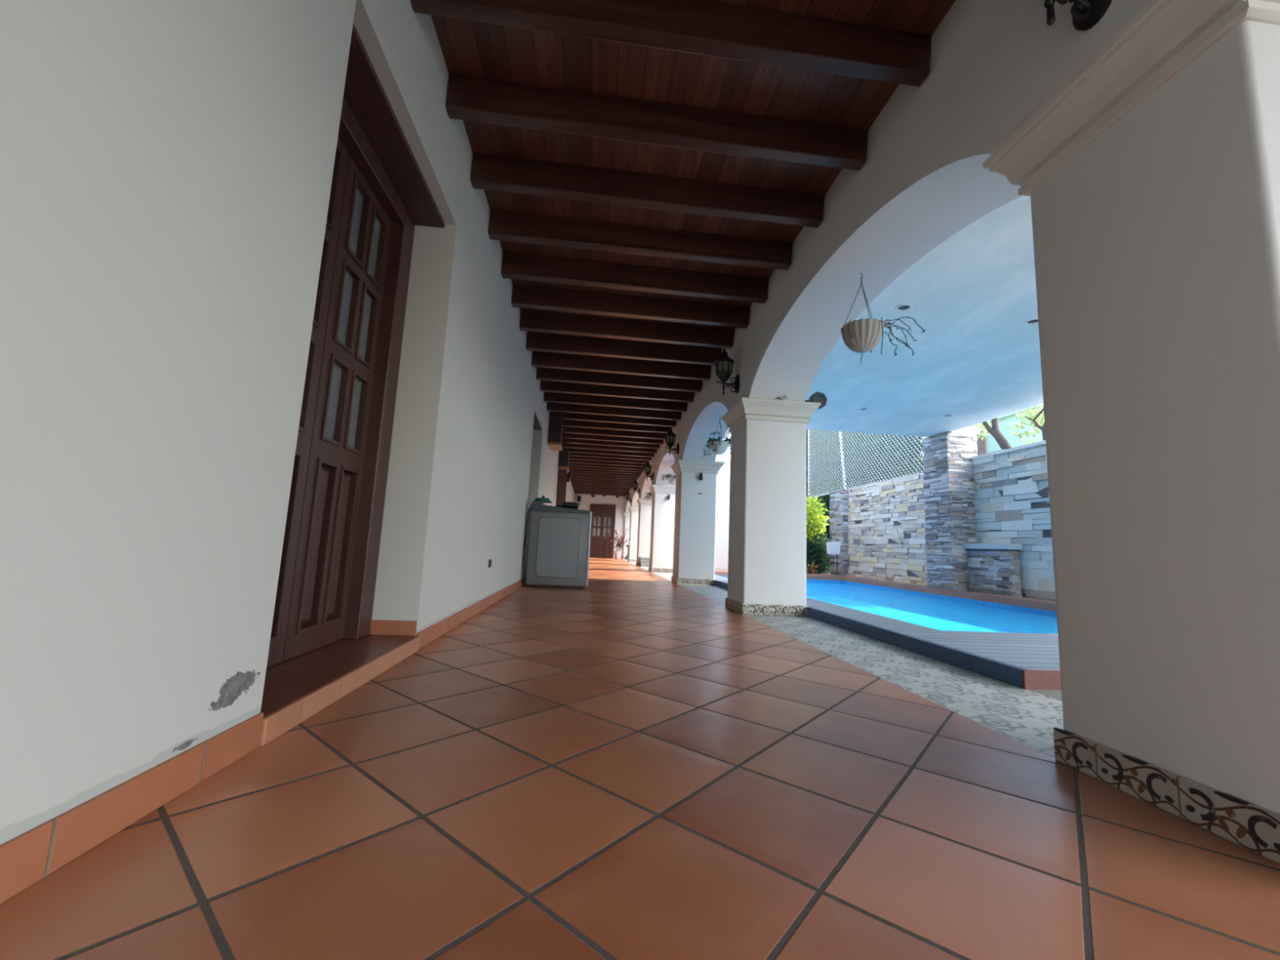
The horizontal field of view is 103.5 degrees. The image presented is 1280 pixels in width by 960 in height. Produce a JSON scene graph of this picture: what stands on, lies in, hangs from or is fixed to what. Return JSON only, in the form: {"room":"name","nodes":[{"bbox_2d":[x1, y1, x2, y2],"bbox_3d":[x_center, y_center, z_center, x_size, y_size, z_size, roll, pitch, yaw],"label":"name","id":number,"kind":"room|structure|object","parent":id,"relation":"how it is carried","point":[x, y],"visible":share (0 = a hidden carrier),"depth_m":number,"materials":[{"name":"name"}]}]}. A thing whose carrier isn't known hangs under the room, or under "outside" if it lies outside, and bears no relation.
{"room":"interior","nodes":[
{"label":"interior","id":0,"kind":"room"},
{"bbox_2d":[0,0,574,844],"bbox_3d":[-1.624,0.035,7.332,0.420,2.700,24.000,3,-8,-5],"label":"wall","id":1,"kind":"structure","parent":0,"point":[166,166],"depth_m":0.92,"materials":[{"name":"white paint"}]},
{"bbox_2d":[0,712,263,904],"bbox_3d":[-0.605,0.210,-1.745,0.009,0.076,5.922,3,-8,-5],"label":"baseboard","id":2,"kind":"structure","parent":1,"relation":"attached to","point":[29,857],"depth_m":0.81,"materials":[{"name":"tile"}]},
{"bbox_2d":[266,23,444,666],"bbox_3d":[-1.125,-0.366,1.818,0.345,1.971,1.070,3,-8,-5],"label":"door","id":3,"kind":"structure","parent":1,"relation":"in","point":[380,191],"depth_m":2.00,"materials":[{"name":"brown wood"}]},
{"bbox_2d":[369,619,417,635],"bbox_3d":[-1.089,0.652,2.229,0.193,0.062,0.009,3,-8,-5],"label":"baseboard","id":4,"kind":"structure","parent":1,"relation":"attached to","point":[381,627],"depth_m":2.23,"materials":[{"name":"tile"}]},
{"bbox_2d":[416,579,523,648],"bbox_3d":[-1.155,0.935,3.948,0.009,0.076,3.468,3,-8,-5],"label":"baseboard","id":5,"kind":"structure","parent":1,"relation":"attached to","point":[430,633],"depth_m":2.95,"materials":[{"name":"tile"}]},
{"bbox_2d":[533,412,542,430],"bbox_3d":[-1.535,0.232,6.273,0.390,2.041,1.020,3,-8,-5],"label":"door","id":6,"kind":"structure","parent":1,"relation":"in","point":[536,426],"depth_m":6.61,"materials":[{"name":"brown wood"}]},
{"bbox_2d":[547,418,563,450],"bbox_3d":[-1.325,-0.711,7.952,0.198,0.405,0.484,3,-8,-5],"label":"wooden corbel","id":7,"kind":"object","parent":1,"relation":"attached to","point":[555,425],"visible":1,"depth_m":7.73,"materials":[{"name":"brown wood"}]},
{"bbox_2d":[555,469,567,506],"bbox_3d":[-1.613,0.782,10.236,0.198,1.978,0.360,3,-8,-5],"label":"door","id":8,"kind":"structure","parent":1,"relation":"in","point":[562,473],"depth_m":10.15,"materials":[{"name":"brown wood"}]},
{"bbox_2d":[558,448,569,472],"bbox_3d":[-1.562,-0.399,10.402,0.198,0.405,0.524,3,-8,-5],"label":"wooden corbel","id":9,"kind":"object","parent":1,"relation":"attached to","point":[564,455],"visible":0.78,"depth_m":10.16,"materials":[{"name":"brown wood"}]},
{"bbox_2d":[566,472,571,482],"bbox_3d":[-1.714,-0.071,11.894,0.191,0.238,0.140,3,-8,-5],"label":"wall speaker","id":10,"kind":"object","parent":1,"relation":"attached to","point":[569,474],"visible":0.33,"depth_m":11.83,"materials":[{"name":"black plastic"}]},
{"bbox_2d":[573,493,626,559],"bbox_3d":[-1.647,1.622,19.407,3.060,2.700,0.250,3,-8,-5],"label":"wall","id":11,"kind":"structure","parent":0,"point":[586,499],"depth_m":19.37,"materials":[{"name":"white paint"}]},
{"bbox_2d":[589,503,615,558],"bbox_3d":[-1.456,1.947,19.242,0.975,2.030,0.070,3,-8,-5],"label":"door","id":12,"kind":"structure","parent":11,"relation":"in","point":[604,515],"depth_m":19.23,"materials":[{"name":"brown wood"}]},
{"bbox_2d":[622,512,630,559],"bbox_3d":[-0.336,2.143,19.290,0.676,1.752,0.270,3,-8,-5],"label":"pillar","id":13,"kind":"structure","parent":0,"point":[627,521],"depth_m":19.25,"materials":[{"name":"white paint"}]},
{"bbox_2d":[627,506,638,561],"bbox_3d":[-0.063,1.783,16.469,0.676,1.752,0.655,3,-8,-5],"label":"pillar","id":14,"kind":"structure","parent":0,"point":[633,524],"depth_m":16.23,"materials":[{"name":"white paint"}]},
{"bbox_2d":[0,557,1279,959],"bbox_3d":[-0.724,1.498,7.335,2.432,0.120,24.200,3,-8,-5],"label":"floor","id":15,"kind":"structure","parent":0,"point":[703,780],"depth_m":0.90,"materials":[{"name":"tile"}]},
{"bbox_2d":[259,634,419,746],"bbox_3d":[-1.144,0.644,1.688,0.436,0.064,1.070,3,-8,-5],"label":"step","id":16,"kind":"structure","parent":15,"relation":"on","point":[296,688],"depth_m":1.59,"materials":[{"name":"tile"}]},
{"bbox_2d":[523,501,591,589],"bbox_3d":[-0.951,0.758,5.910,0.729,0.955,0.624,3,-8,-5],"label":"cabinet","id":17,"kind":"object","parent":15,"relation":"on","point":[558,549],"visible":1,"depth_m":5.62,"materials":[{"name":"grey metal"}]},
{"bbox_2d":[532,495,552,503],"bbox_3d":[-1.119,0.215,5.794,0.231,0.080,0.180,3,-8,-5],"label":"folded cloth","id":18,"kind":"object","parent":17,"relation":"on","point":[543,498],"visible":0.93,"depth_m":5.75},
{"bbox_2d":[555,502,578,507],"bbox_3d":[-0.845,0.284,5.893,0.264,0.060,0.240,3,-8,-5],"label":"rag","id":19,"kind":"object","parent":17,"relation":"on","point":[569,504],"visible":0.98,"depth_m":5.85,"materials":[{"name":"grey fabric"}]},
{"bbox_2d":[563,502,580,509],"bbox_3d":[-0.827,0.318,6.123,0.204,0.084,0.204,3,-8,-5],"label":"basin","id":20,"kind":"object","parent":17,"relation":"on","point":[575,504],"visible":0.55,"depth_m":6.06,"materials":[{"name":"black plastic"}]},
{"bbox_2d":[606,528,629,559],"bbox_3d":[-0.719,2.323,18.523,0.958,1.161,0.812,-1,-8,25],"label":"potted croton","id":21,"kind":"object","parent":15,"relation":"on","point":[617,554],"visible":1,"depth_m":18.41,"materials":[{"name":"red plant"}]},
{"bbox_2d":[613,551,622,559],"bbox_3d":[-0.810,2.740,18.358,0.310,0.285,0.310,3,-8,-5],"label":"pot","id":22,"kind":"object","parent":21,"relation":"attached to","point":[617,554],"depth_m":18.24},
{"bbox_2d":[635,497,652,565],"bbox_3d":[0.228,1.400,13.457,0.676,1.752,0.655,3,-8,-5],"label":"pillar","id":23,"kind":"structure","parent":0,"point":[645,506],"depth_m":13.23,"materials":[{"name":"white paint"}]},
{"bbox_2d":[648,484,675,573],"bbox_3d":[0.519,1.017,10.445,0.676,1.752,0.655,3,-8,-5],"label":"pillar","id":24,"kind":"structure","parent":0,"point":[663,509],"depth_m":10.21,"materials":[{"name":"white paint"}]},
{"bbox_2d":[431,0,955,348],"bbox_3d":[-0.347,-1.103,7.702,2.860,0.050,24.200,3,-8,-5],"label":"ceiling","id":25,"kind":"structure","parent":0,"point":[468,47],"depth_m":2.32,"materials":[{"name":"brown wood"}]},
{"bbox_2d":[573,490,624,494],"bbox_3d":[-1.467,0.424,18.830,1.979,0.169,0.066,3,-8,-6],"label":"ceiling beam","id":26,"kind":"structure","parent":25,"relation":"attached to","point":[574,491],"depth_m":18.79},
{"bbox_2d":[573,488,626,492],"bbox_3d":[-1.379,0.304,17.921,1.979,0.169,0.066,3,-8,-6],"label":"ceiling beam","id":27,"kind":"structure","parent":25,"relation":"attached to","point":[573,488],"depth_m":17.88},
{"bbox_2d":[574,492,625,496],"bbox_3d":[-1.512,0.483,19.294,1.979,0.169,0.066,3,-8,-6],"label":"ceiling beam","id":28,"kind":"structure","parent":25,"relation":"attached to","point":[575,492],"depth_m":19.25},
{"bbox_2d":[573,489,626,493],"bbox_3d":[-1.424,0.361,18.382,1.979,0.169,0.066,3,-8,-6],"label":"ceiling beam","id":29,"kind":"structure","parent":25,"relation":"attached to","point":[574,490],"depth_m":18.34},
{"bbox_2d":[572,486,629,491],"bbox_3d":[-1.335,0.251,17.466,1.979,0.169,0.066,3,-8,-6],"label":"ceiling beam","id":30,"kind":"structure","parent":25,"relation":"attached to","point":[572,486],"depth_m":17.42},
{"bbox_2d":[572,484,630,489],"bbox_3d":[-1.291,0.190,17.007,1.979,0.170,0.066,3,-8,-6],"label":"ceiling beam","id":31,"kind":"structure","parent":25,"relation":"attached to","point":[578,486],"depth_m":16.97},
{"bbox_2d":[570,480,632,484],"bbox_3d":[-1.158,0.017,15.624,1.979,0.168,0.066,3,-8,-6],"label":"ceiling beam","id":32,"kind":"structure","parent":25,"relation":"attached to","point":[580,481],"depth_m":15.59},
{"bbox_2d":[570,481,632,486],"bbox_3d":[-1.203,0.073,16.095,1.979,0.170,0.066,3,-8,-6],"label":"ceiling beam","id":33,"kind":"structure","parent":25,"relation":"attached to","point":[579,482],"depth_m":16.06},
{"bbox_2d":[571,483,631,488],"bbox_3d":[-1.246,0.127,16.546,1.979,0.168,0.066,3,-8,-6],"label":"ceiling beam","id":34,"kind":"structure","parent":25,"relation":"attached to","point":[571,483],"depth_m":16.51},
{"bbox_2d":[569,477,634,483],"bbox_3d":[-1.114,-0.045,15.171,1.979,0.170,0.066,3,-8,-6],"label":"ceiling beam","id":35,"kind":"structure","parent":25,"relation":"attached to","point":[571,478],"depth_m":15.13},
{"bbox_2d":[570,475,636,480],"bbox_3d":[-1.070,-0.106,14.719,1.979,0.169,0.066,3,-8,-6],"label":"ceiling beam","id":36,"kind":"structure","parent":25,"relation":"attached to","point":[579,477],"depth_m":14.68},
{"bbox_2d":[568,471,639,477],"bbox_3d":[-0.981,-0.216,13.796,1.979,0.169,0.066,3,-8,-6],"label":"ceiling beam","id":37,"kind":"structure","parent":25,"relation":"attached to","point":[571,472],"depth_m":13.76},
{"bbox_2d":[571,473,638,479],"bbox_3d":[-1.026,-0.158,14.264,1.979,0.169,0.066,3,-8,-6],"label":"ceiling beam","id":38,"kind":"structure","parent":25,"relation":"attached to","point":[572,474],"depth_m":14.23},
{"bbox_2d":[568,467,641,475],"bbox_3d":[-0.938,-0.279,13.349,1.979,0.169,0.066,3,-8,-6],"label":"ceiling beam","id":39,"kind":"structure","parent":25,"relation":"attached to","point":[570,468],"depth_m":13.31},
{"bbox_2d":[568,462,644,470],"bbox_3d":[-0.849,-0.390,12.431,1.979,0.169,0.066,3,-8,-6],"label":"ceiling beam","id":40,"kind":"structure","parent":25,"relation":"attached to","point":[571,464],"depth_m":12.40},
{"bbox_2d":[569,465,643,472],"bbox_3d":[-0.893,-0.337,12.893,1.979,0.169,0.066,3,-8,-6],"label":"ceiling beam","id":41,"kind":"structure","parent":25,"relation":"attached to","point":[571,466],"depth_m":12.86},
{"bbox_2d":[568,458,646,466],"bbox_3d":[-0.805,-0.449,11.980,1.979,0.169,0.066,3,-8,-6],"label":"ceiling beam","id":42,"kind":"structure","parent":25,"relation":"attached to","point":[581,461],"depth_m":11.94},
{"bbox_2d":[562,447,654,457],"bbox_3d":[-0.673,-0.622,10.604,1.979,0.168,0.066,3,-8,-6],"label":"ceiling beam","id":43,"kind":"structure","parent":25,"relation":"attached to","point":[571,450],"depth_m":10.57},
{"bbox_2d":[561,442,657,453],"bbox_3d":[-0.628,-0.684,10.145,1.979,0.170,0.066,3,-8,-6],"label":"ceiling beam","id":44,"kind":"structure","parent":25,"relation":"attached to","point":[563,445],"depth_m":10.11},
{"bbox_2d":[569,455,648,463],"bbox_3d":[-0.761,-0.513,11.520,1.979,0.168,0.066,3,-8,-6],"label":"ceiling beam","id":45,"kind":"structure","parent":25,"relation":"attached to","point":[571,457],"depth_m":11.49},
{"bbox_2d":[569,452,651,460],"bbox_3d":[-0.716,-0.569,11.054,1.979,0.170,0.066,3,-8,-6],"label":"ceiling beam","id":46,"kind":"structure","parent":25,"relation":"attached to","point":[575,454],"depth_m":11.02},
{"bbox_2d":[562,438,660,448],"bbox_3d":[-0.584,-0.745,9.694,1.979,0.168,0.066,3,-8,-6],"label":"ceiling beam","id":47,"kind":"structure","parent":25,"relation":"attached to","point":[564,440],"depth_m":9.66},
{"bbox_2d":[549,411,676,426],"bbox_3d":[-0.407,-0.979,7.856,1.979,0.169,0.066,3,-8,-6],"label":"ceiling beam","id":48,"kind":"structure","parent":25,"relation":"attached to","point":[553,415],"depth_m":7.82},
{"bbox_2d":[562,432,663,444],"bbox_3d":[-0.540,-0.799,9.230,1.979,0.169,0.066,3,-8,-6],"label":"ceiling beam","id":49,"kind":"structure","parent":25,"relation":"attached to","point":[576,436],"depth_m":9.20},
{"bbox_2d":[546,402,681,420],"bbox_3d":[-0.364,-1.030,7.407,1.979,0.169,0.066,3,-8,-6],"label":"ceiling beam","id":50,"kind":"structure","parent":25,"relation":"attached to","point":[551,406],"depth_m":7.37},
{"bbox_2d":[562,426,666,439],"bbox_3d":[-0.497,-0.854,8.781,1.979,0.169,0.066,3,-8,-6],"label":"ceiling beam","id":51,"kind":"structure","parent":25,"relation":"attached to","point":[566,429],"depth_m":8.75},
{"bbox_2d":[543,391,688,412],"bbox_3d":[-0.318,-1.090,6.937,1.979,0.169,0.066,3,-8,-6],"label":"ceiling beam","id":52,"kind":"structure","parent":25,"relation":"attached to","point":[548,397],"depth_m":6.90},
{"bbox_2d":[560,418,671,433],"bbox_3d":[-0.451,-0.920,8.313,1.979,0.169,0.066,3,-8,-6],"label":"ceiling beam","id":53,"kind":"structure","parent":25,"relation":"attached to","point":[569,423],"depth_m":8.28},
{"bbox_2d":[540,380,694,402],"bbox_3d":[-0.274,-1.154,6.481,1.979,0.169,0.066,3,-8,-6],"label":"ceiling beam","id":54,"kind":"structure","parent":25,"relation":"attached to","point":[545,385],"depth_m":6.45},
{"bbox_2d":[536,367,702,392],"bbox_3d":[-0.231,-1.209,6.033,1.979,0.169,0.066,3,-8,-6],"label":"ceiling beam","id":55,"kind":"structure","parent":25,"relation":"attached to","point":[542,373],"depth_m":6.00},
{"bbox_2d":[531,351,711,380],"bbox_3d":[-0.187,-1.262,5.574,1.979,0.168,0.066,3,-8,-6],"label":"ceiling beam","id":56,"kind":"structure","parent":25,"relation":"attached to","point":[540,359],"depth_m":5.54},
{"bbox_2d":[525,332,722,365],"bbox_3d":[-0.142,-1.324,5.114,1.979,0.170,0.066,3,-8,-6],"label":"ceiling beam","id":57,"kind":"structure","parent":25,"relation":"attached to","point":[543,342],"depth_m":5.08,"materials":[{"name":"wood"}]},
{"bbox_2d":[519,310,734,348],"bbox_3d":[-0.098,-1.386,4.660,1.979,0.168,0.066,3,-8,-6],"label":"ceiling beam","id":58,"kind":"structure","parent":25,"relation":"attached to","point":[530,321],"depth_m":4.63,"materials":[{"name":"wood"}]},
{"bbox_2d":[511,284,750,328],"bbox_3d":[-0.054,-1.440,4.197,1.979,0.170,0.066,3,-8,-6],"label":"ceiling beam","id":59,"kind":"structure","parent":25,"relation":"attached to","point":[526,296],"depth_m":4.16,"materials":[{"name":"wood"}]},
{"bbox_2d":[501,252,768,303],"bbox_3d":[-0.010,-1.495,3.744,1.979,0.168,0.066,3,-8,-6],"label":"ceiling beam","id":60,"kind":"structure","parent":25,"relation":"attached to","point":[517,266],"depth_m":3.71,"materials":[{"name":"wood"}]},
{"bbox_2d":[488,208,792,270],"bbox_3d":[0.034,-1.559,3.288,1.979,0.169,0.066,3,-8,-6],"label":"ceiling beam","id":61,"kind":"structure","parent":25,"relation":"attached to","point":[504,225],"depth_m":3.25,"materials":[{"name":"wood"}]},
{"bbox_2d":[470,152,824,227],"bbox_3d":[0.079,-1.619,2.830,1.979,0.169,0.066,3,-8,-6],"label":"ceiling beam","id":62,"kind":"structure","parent":25,"relation":"attached to","point":[488,171],"depth_m":2.80,"materials":[{"name":"wood"}]},
{"bbox_2d":[445,73,867,170],"bbox_3d":[0.123,-1.671,2.373,1.979,0.169,0.066,3,-8,-6],"label":"ceiling beam","id":63,"kind":"structure","parent":25,"relation":"attached to","point":[468,98],"depth_m":2.34,"materials":[{"name":"wood"}]},
{"bbox_2d":[409,0,931,86],"bbox_3d":[0.167,-1.729,1.915,1.979,0.169,0.066,3,-8,-6],"label":"ceiling beam","id":64,"kind":"structure","parent":25,"relation":"attached to","point":[700,27],"depth_m":1.90,"materials":[{"name":"wood"}]},
{"bbox_2d":[671,459,724,585],"bbox_3d":[0.811,0.632,7.423,0.676,1.752,0.655,3,-8,-5],"label":"pillar","id":65,"kind":"structure","parent":0,"point":[695,516],"depth_m":7.20,"materials":[{"name":"white paint"}]},
{"bbox_2d":[715,458,730,569],"bbox_3d":[2.378,0.824,11.117,1.760,2.470,0.270,3,-8,-5],"label":"wall","id":66,"kind":"structure","parent":0,"point":[722,502],"depth_m":10.97,"materials":[{"name":"white paint"}]},
{"bbox_2d":[722,427,730,439],"bbox_3d":[-0.025,-1.276,7.806,3.900,0.120,24.300,3,-8,-5],"label":"roof slab","id":67,"kind":"structure","parent":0,"point":[727,433],"depth_m":9.73,"materials":[{"name":"white paint"}]},
{"bbox_2d":[721,397,821,616],"bbox_3d":[1.104,0.245,4.386,0.676,1.752,0.656,3,-8,-5],"label":"pillar","id":68,"kind":"structure","parent":0,"point":[767,546],"depth_m":4.16,"materials":[{"name":"white paint"}]},
{"bbox_2d":[804,391,826,409],"bbox_3d":[1.504,-0.677,4.330,0.179,0.148,0.105,3,-8,-5],"label":"lamp","id":69,"kind":"object","parent":68,"relation":"attached to","point":[818,397],"visible":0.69,"depth_m":4.29,"materials":[{"name":"grey metal"}]},
{"bbox_2d":[624,559,1063,757],"bbox_3d":[0.765,1.568,7.368,0.543,0.119,24.000,3,-8,-5],"label":"strip","id":70,"kind":"object","parent":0,"point":[1029,717],"visible":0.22,"depth_m":2.10,"materials":[{"name":"tile"}]},
{"bbox_2d":[639,556,649,567],"bbox_3d":[0.249,2.089,12.827,0.490,0.225,0.570,3,-8,-5],"label":"stone steps","id":71,"kind":"structure","parent":70,"relation":"on","point":[643,562],"depth_m":12.68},
{"bbox_2d":[714,574,1060,688],"bbox_3d":[2.995,1.459,6.162,3.645,0.175,8.035,3,-8,-5],"label":"deck","id":72,"kind":"object","parent":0,"point":[1032,651],"visible":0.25,"depth_m":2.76,"materials":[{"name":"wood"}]},
{"bbox_2d":[1021,669,1061,689],"bbox_3d":[3.365,0.953,2.185,3.672,0.173,0.014,3,-8,-5],"label":"deck","id":73,"kind":"object","parent":72,"relation":"attached to","point":[1031,679],"visible":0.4,"depth_m":2.03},
{"bbox_2d":[625,0,1150,512],"bbox_3d":[0.829,-0.633,7.654,0.478,1.120,24.000,3,-8,-5],"label":"wall","id":74,"kind":"structure","parent":0,"point":[923,179],"depth_m":2.28,"materials":[{"name":"white paint"}]},
{"bbox_2d":[624,491,631,503],"bbox_3d":[-0.391,0.560,16.600,0.224,0.441,0.184,3,-8,-5],"label":"wall lantern","id":75,"kind":"object","parent":74,"relation":"attached to","point":[627,495],"visible":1,"depth_m":16.56,"materials":[{"name":"black metal"}]},
{"bbox_2d":[631,479,639,494],"bbox_3d":[-0.110,0.190,13.687,0.224,0.441,0.184,3,-8,-5],"label":"wall lantern","id":76,"kind":"object","parent":74,"relation":"attached to","point":[635,484],"visible":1,"depth_m":13.65,"materials":[{"name":"black metal"}]},
{"bbox_2d":[642,492,652,500],"bbox_3d":[0.346,0.306,12.631,0.528,0.555,0.520,1,-8,13],"label":"hanging pot","id":77,"kind":"object","parent":74,"relation":"hanging from","point":[650,496],"visible":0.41,"depth_m":12.58,"materials":[{"name":"white ceramic"}]},
{"bbox_2d":[643,461,653,480],"bbox_3d":[0.181,-0.194,10.675,0.224,0.441,0.184,3,-8,-5],"label":"wall lantern","id":78,"kind":"object","parent":74,"relation":"attached to","point":[647,468],"visible":1,"depth_m":10.64,"materials":[{"name":"black metal"}]},
{"bbox_2d":[659,470,675,488],"bbox_3d":[0.629,-0.103,9.464,0.533,0.555,0.451,-1,-8,25],"label":"hanging pot","id":79,"kind":"object","parent":74,"relation":"hanging from","point":[672,479],"visible":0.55,"depth_m":9.38,"materials":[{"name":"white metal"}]},
{"bbox_2d":[664,426,679,455],"bbox_3d":[0.477,-0.584,7.614,0.224,0.441,0.184,3,-8,-5],"label":"wall lantern","id":80,"kind":"object","parent":74,"relation":"attached to","point":[670,436],"visible":1,"depth_m":7.58,"materials":[{"name":"black metal"}]},
{"bbox_2d":[702,417,730,460],"bbox_3d":[1.009,-0.512,6.151,0.461,0.555,0.505,3,-8,-5],"label":"hanging pot","id":81,"kind":"object","parent":74,"relation":"hanging from","point":[718,446],"visible":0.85,"depth_m":6.04,"materials":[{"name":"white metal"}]},
{"bbox_2d":[714,347,739,395],"bbox_3d":[0.774,-0.976,4.533,0.224,0.441,0.184,3,-8,-5],"label":"wall lantern","id":82,"kind":"object","parent":74,"relation":"attached to","point":[724,364],"visible":1,"depth_m":4.50,"materials":[{"name":"black metal"}]},
{"bbox_2d":[840,272,924,363],"bbox_3d":[1.386,-0.934,2.934,0.432,0.555,0.320,1,-8,10],"label":"hanging pot","id":83,"kind":"object","parent":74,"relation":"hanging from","point":[862,335],"visible":1,"depth_m":2.83,"materials":[{"name":"beige ceramic"}]},
{"bbox_2d":[1044,0,1111,31],"bbox_3d":[1.084,-1.384,1.324,0.224,0.441,0.184,3,-8,-5],"label":"wall lantern","id":84,"kind":"object","parent":74,"relation":"attached to","point":[1086,14],"visible":1,"depth_m":1.30,"materials":[{"name":"black metal"}]},
{"bbox_2d":[723,576,1057,634],"bbox_3d":[2.902,1.519,6.513,2.892,0.059,6.782,3,-8,-5],"label":"swimming pool","id":85,"kind":"object","parent":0,"point":[936,611],"visible":0.36,"depth_m":5.72,"materials":[{"name":"liquid"}]},
{"bbox_2d":[714,568,1056,611],"bbox_3d":[3.079,1.573,7.034,3.350,0.183,7.800,3,-8,-5],"label":"coping","id":86,"kind":"object","parent":85,"relation":"on","point":[1025,602],"visible":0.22,"depth_m":7.04,"materials":[{"name":"ceramic"}]},
{"bbox_2d":[806,537,826,573],"bbox_3d":[3.668,1.687,10.844,0.818,0.930,0.446,3,-8,-5],"label":"shrub","id":87,"kind":"object","parent":86,"relation":"on","point":[818,561],"visible":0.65,"depth_m":10.81,"materials":[{"name":"green plant"}]},
{"bbox_2d":[826,542,840,576],"bbox_3d":[3.915,1.597,10.200,0.228,0.670,0.179,3,-8,-5],"label":"lamp","id":88,"kind":"object","parent":86,"relation":"on","point":[833,548],"visible":1,"depth_m":10.15,"materials":[{"name":"white plastic"}]},
{"bbox_2d":[829,489,848,575],"bbox_3d":[4.335,1.127,10.776,0.337,1.785,0.566,3,-8,-5],"label":"stone pillar","id":89,"kind":"structure","parent":86,"relation":"on","point":[838,511],"depth_m":10.61,"materials":[{"name":"stone"}]},
{"bbox_2d":[847,473,927,585],"bbox_3d":[4.583,0.912,9.096,0.265,1.795,2.924,3,-8,-5],"label":"stone wall","id":90,"kind":"structure","parent":86,"relation":"on","point":[886,540],"depth_m":9.06,"materials":[{"name":"stone"}]},
{"bbox_2d":[808,429,924,512],"bbox_3d":[4.462,-0.130,10.277,0.070,4.320,4.907,3,-8,-5],"label":"lattice screen","id":91,"kind":"object","parent":90,"relation":"on","point":[813,462],"visible":0.28,"depth_m":10.54,"materials":[{"name":"grey metal"}]},
{"bbox_2d":[921,431,977,591],"bbox_3d":[4.598,0.462,7.452,0.479,2.260,0.570,3,-8,-5],"label":"stone pillar","id":92,"kind":"structure","parent":86,"relation":"on","point":[949,491],"depth_m":7.28,"materials":[{"name":"stone"}]},
{"bbox_2d":[964,543,1022,596],"bbox_3d":[4.680,1.177,6.695,0.180,0.654,0.785,3,-8,-5],"label":"stone ledge","id":93,"kind":"object","parent":86,"relation":"on","point":[993,569],"visible":1,"depth_m":6.59,"materials":[{"name":"stone"}]},
{"bbox_2d":[971,444,1055,599],"bbox_3d":[5.197,0.283,4.389,0.351,1.870,5.752,3,-8,-5],"label":"stone wall","id":94,"kind":"structure","parent":86,"relation":"on","point":[1011,498],"depth_m":6.41,"materials":[{"name":"stone"}]},
{"bbox_2d":[970,440,1045,459],"bbox_3d":[5.244,-0.663,4.510,0.380,0.051,5.736,3,-8,-5],"label":"wall cap","id":95,"kind":"object","parent":94,"relation":"on","point":[1042,442],"visible":0.14,"depth_m":6.64,"materials":[{"name":"stone"}]},
{"bbox_2d":[805,195,1043,439],"bbox_3d":[3.664,-1.656,0.950,3.845,0.155,13.760,3,-8,-5],"label":"ceiling","id":96,"kind":"structure","parent":0,"point":[975,359],"depth_m":4.46,"materials":[{"name":"paint"}]},
{"bbox_2d":[858,407,868,410],"bbox_3d":[2.828,-0.895,6.372,0.116,0.012,0.116,3,-8,-5],"label":"recessed light","id":97,"kind":"object","parent":96,"relation":"in","point":[861,408],"visible":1,"depth_m":6.37,"materials":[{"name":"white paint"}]},
{"bbox_2d":[894,302,912,311],"bbox_3d":[1.958,-1.279,3.744,0.116,0.012,0.116,3,-8,-5],"label":"recessed light","id":98,"kind":"object","parent":96,"relation":"in","point":[903,307],"visible":1,"depth_m":3.74,"materials":[{"name":"white paint"}]},
{"bbox_2d":[1023,317,1038,324],"bbox_3d":[3.019,-1.216,3.869,0.116,0.012,0.116,3,-8,-5],"label":"recessed light","id":99,"kind":"object","parent":96,"relation":"in","point":[1033,321],"visible":0.73,"depth_m":3.87,"materials":[{"name":"white paint"}]},
{"bbox_2d":[825,571,1062,700],"bbox_3d":[11.602,1.580,4.211,36.000,0.170,34.500,3,-8,-5],"label":"patio","id":100,"kind":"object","parent":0,"point":[1056,694],"visible":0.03,"depth_m":1.98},
{"bbox_2d":[806,495,831,573],"bbox_3d":[3.881,1.372,11.528,1.378,2.045,1.044,3,-8,-5],"label":"shrub","id":101,"kind":"object","parent":100,"relation":"on","point":[813,529],"visible":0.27,"depth_m":11.38,"materials":[{"name":"green plant"}]},
{"bbox_2d":[982,0,1279,864],"bbox_3d":[1.414,-0.163,1.181,0.676,1.752,0.672,3,-8,-5],"label":"pillar","id":102,"kind":"structure","parent":0,"point":[1150,177],"depth_m":1.09,"materials":[{"name":"white paint"}]},
{"label":"outside","id":103,"kind":"structure","parent":0,"visible":0},
{"bbox_3d":[17.610,4.419,22.380,28.500,0.200,38.050,3,-8,-5],"label":"ground","id":104,"kind":"structure","parent":103,"visible":0},
{"bbox_2d":[806,429,923,566],"bbox_3d":[7.251,0.137,19.175,2.493,7.325,12.429,3,-8,-5],"label":"hedge","id":105,"kind":"object","parent":104,"relation":"on","point":[825,499],"visible":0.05,"depth_m":16.52,"materials":[{"name":"green plant"}]},
{"bbox_2d":[968,403,1043,454],"bbox_3d":[13.315,0.483,13.833,5.200,5.000,6.100,3,-8,-5],"label":"house","id":106,"kind":"structure","parent":104,"relation":"on","point":[990,445],"depth_m":14.77,"materials":[{"name":"green paint"}]},
{"bbox_2d":[969,404,1044,449],"bbox_3d":[6.909,0.003,9.690,1.152,4.344,2.456,3,-8,-5],"label":"tree","id":107,"kind":"object","parent":104,"relation":"on","point":[994,430],"visible":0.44,"depth_m":9.30,"materials":[{"name":"green plant"}]},
{"bbox_2d":[1019,407,1045,439],"bbox_3d":[6.998,-0.529,7.688,1.185,4.857,2.751,3,-8,-5],"label":"tree","id":108,"kind":"object","parent":104,"relation":"on","point":[1033,419],"visible":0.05,"depth_m":8.72,"materials":[{"name":"green plant"}]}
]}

